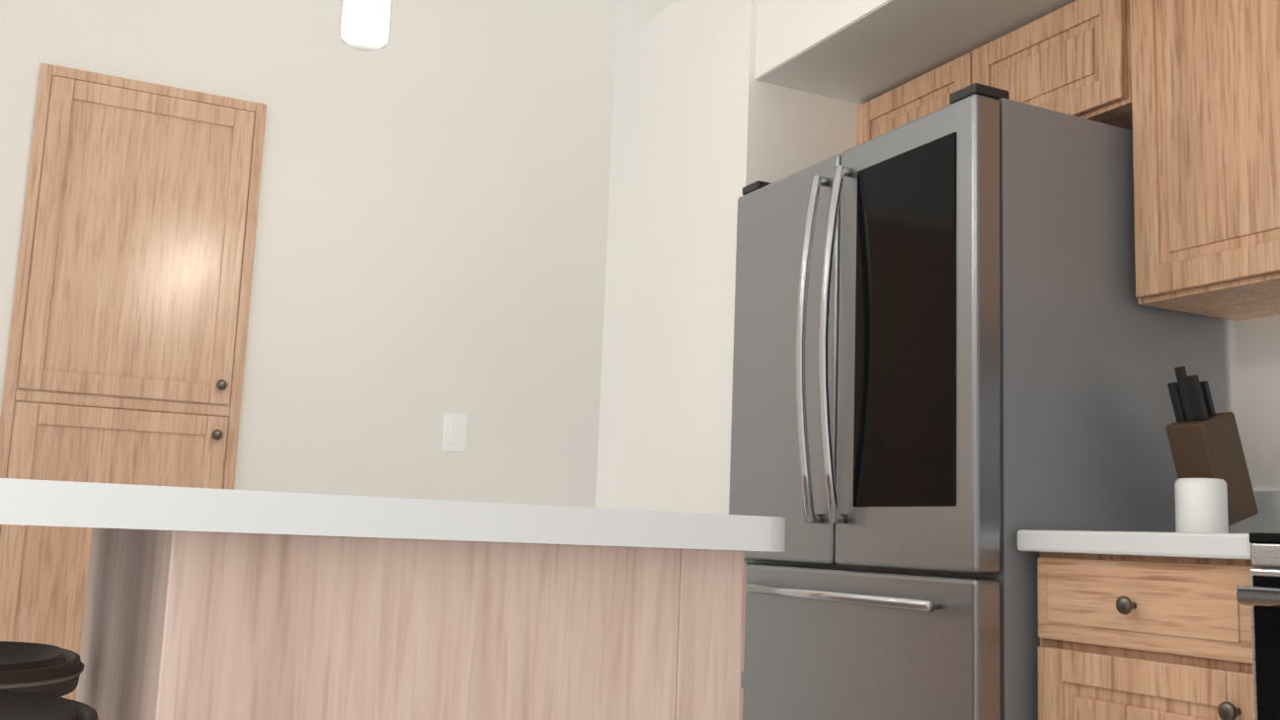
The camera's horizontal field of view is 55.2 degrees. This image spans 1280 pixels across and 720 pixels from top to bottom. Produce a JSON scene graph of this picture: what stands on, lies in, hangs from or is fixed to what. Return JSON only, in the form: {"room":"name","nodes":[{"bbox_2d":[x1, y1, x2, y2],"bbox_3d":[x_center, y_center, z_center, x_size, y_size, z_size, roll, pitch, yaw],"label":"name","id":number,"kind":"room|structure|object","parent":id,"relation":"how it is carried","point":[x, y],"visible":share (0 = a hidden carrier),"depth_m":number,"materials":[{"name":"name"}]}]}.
{"room":"kitchen","nodes":[
{"label":"kitchen","id":0,"kind":"room"},
{"bbox_2d":[0,0,617,542],"bbox_3d":[-0.957,-0.262,3.694,1.860,3.250,0.120,6,-9,-26],"label":"wall","id":1,"kind":"structure","parent":0,"point":[431,241],"depth_m":3.75,"materials":[{"name":"paint"}]},
{"bbox_2d":[0,63,266,700],"bbox_3d":[-1.399,0.250,3.304,0.600,2.090,0.057,6,-9,-26],"label":"cabinet","id":2,"kind":"object","parent":1,"relation":"attached to","point":[137,271],"depth_m":3.36,"materials":[{"name":"brown wood"}]},
{"bbox_2d":[442,412,467,452],"bbox_3d":[-0.567,0.222,3.757,0.072,0.116,0.010,6,-9,-26],"label":"switch plate","id":3,"kind":"object","parent":1,"relation":"attached to","point":[454,432],"visible":1,"depth_m":3.75,"materials":[{"name":"white plastic"}]},
{"bbox_2d":[595,0,860,562],"bbox_3d":[0.410,-0.182,3.881,0.800,3.250,1.000,6,-9,-26],"label":"wall","id":4,"kind":"structure","parent":0,"point":[707,126],"depth_m":3.58,"materials":[{"name":"paint"}]},
{"bbox_2d":[755,0,1075,104],"bbox_3d":[2.059,-1.252,0.666,0.660,0.330,6.420,6,-9,-26],"label":"soffit","id":5,"kind":"structure","parent":0,"point":[858,51],"depth_m":3.10,"materials":[{"name":"paint"}]},
{"bbox_2d":[1223,315,1279,533],"bbox_3d":[2.382,-0.561,0.743,0.120,3.250,6.420,6,-9,-26],"label":"wall","id":6,"kind":"structure","parent":0,"point":[1252,368],"depth_m":2.62,"materials":[{"name":"paint"}]},
{"bbox_2d":[857,0,1118,145],"bbox_3d":[0.966,-0.623,3.109,0.326,0.286,0.954,6,-9,-26],"label":"upper cabinet","id":7,"kind":"object","parent":6,"relation":"attached to","point":[1062,60],"depth_m":2.84,"materials":[{"name":"brown wood"}]},
{"bbox_2d":[1114,0,1279,320],"bbox_3d":[1.289,-0.488,2.425,0.326,0.726,0.510,6,-9,-26],"label":"upper cabinet","id":8,"kind":"object","parent":6,"relation":"attached to","point":[1187,92],"depth_m":2.42,"materials":[{"name":"brown wood"}]},
{"bbox_2d":[1235,489,1279,533],"bbox_3d":[1.988,0.157,1.212,0.020,0.105,3.164,6,-9,-26],"label":"backsplash","id":9,"kind":"structure","parent":6,"relation":"attached to","point":[1267,520],"depth_m":2.55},
{"bbox_3d":[-1.985,1.089,1.750,7.200,0.060,12.500,6,-9,-26],"label":"floor","id":10,"kind":"structure","parent":0,"visible":0},
{"bbox_2d":[0,640,84,696],"bbox_3d":[-1.149,0.628,1.843,0.546,0.943,0.485,6,-9,-26],"label":"stool","id":11,"kind":"object","parent":10,"relation":"on","point":[46,669],"visible":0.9,"depth_m":1.85,"materials":[{"name":"brown leather"}]},
{"bbox_2d":[0,690,98,719],"bbox_3d":[-0.868,0.555,1.267,0.549,0.943,0.490,6,-9,-26],"label":"stool","id":12,"kind":"object","parent":10,"relation":"on","point":[21,705],"visible":1,"depth_m":1.48,"materials":[{"name":"brown leather"}]},
{"bbox_2d":[75,529,746,719],"bbox_3d":[-0.494,0.704,1.906,0.667,0.862,1.449,6,-9,-26],"label":"kitchen island","id":13,"kind":"object","parent":10,"relation":"on","point":[203,603],"depth_m":1.31,"materials":[{"name":"brown wood"}]},
{"bbox_2d":[0,478,785,553],"bbox_3d":[-0.595,0.245,1.915,0.970,0.040,1.565,6,-9,-26],"label":"island countertop","id":14,"kind":"structure","parent":13,"relation":"on","point":[113,508],"depth_m":1.22,"materials":[{"name":"white stone"}]},
{"bbox_2d":[728,82,1230,719],"bbox_3d":[0.708,0.413,2.841,0.786,1.797,0.910,6,-9,-26],"label":"fridge","id":15,"kind":"object","parent":10,"relation":"on","point":[960,354],"visible":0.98,"depth_m":2.52,"materials":[{"name":"silver metal"}]},
{"bbox_2d":[1037,553,1258,719],"bbox_3d":[1.106,0.800,2.183,0.610,0.875,0.486,6,-9,-26],"label":"base cabinet","id":16,"kind":"object","parent":10,"relation":"on","point":[1140,625],"depth_m":2.08,"materials":[{"name":"brown wood"}]},
{"bbox_2d":[1017,529,1252,560],"bbox_3d":[1.111,0.346,2.246,0.636,0.040,0.500,6,-9,-26],"label":"countertop","id":17,"kind":"structure","parent":16,"relation":"on","point":[1192,546],"depth_m":2.07,"materials":[{"name":"white stone"}]},
{"bbox_2d":[1174,478,1228,533],"bbox_3d":[1.068,0.281,2.329,0.092,0.108,0.092,6,-9,-26],"label":"canister","id":18,"kind":"object","parent":17,"relation":"on","point":[1201,505],"visible":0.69,"depth_m":2.29,"materials":[{"name":"white ceramic"}]},
{"bbox_2d":[1165,366,1258,526],"bbox_3d":[1.137,0.175,2.445,0.169,0.313,0.090,6,-9,-26],"label":"knife block","id":19,"kind":"object","parent":17,"relation":"on","point":[1204,439],"visible":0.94,"depth_m":2.41,"materials":[{"name":"brown wood"}]},
{"bbox_2d":[1236,532,1279,719],"bbox_3d":[1.349,0.546,1.626,0.713,1.235,0.760,6,-9,-26],"label":"range","id":20,"kind":"object","parent":10,"relation":"on","point":[1260,596],"visible":1,"depth_m":1.82,"materials":[{"name":"silver metal"}]},
{"bbox_3d":[-1.842,-2.580,2.283,7.200,0.860,12.500,6,-9,-26],"label":"ceiling","id":21,"kind":"structure","parent":0,"visible":0},
{"bbox_2d":[339,0,392,51],"bbox_3d":[-0.505,-1.328,2.478,0.125,1.454,0.120,6,-9,-26],"label":"pendant light","id":22,"kind":"object","parent":21,"relation":"hanging from","point":[364,25],"visible":1,"depth_m":2.34,"materials":[{"name":"white glass"}]}
]}

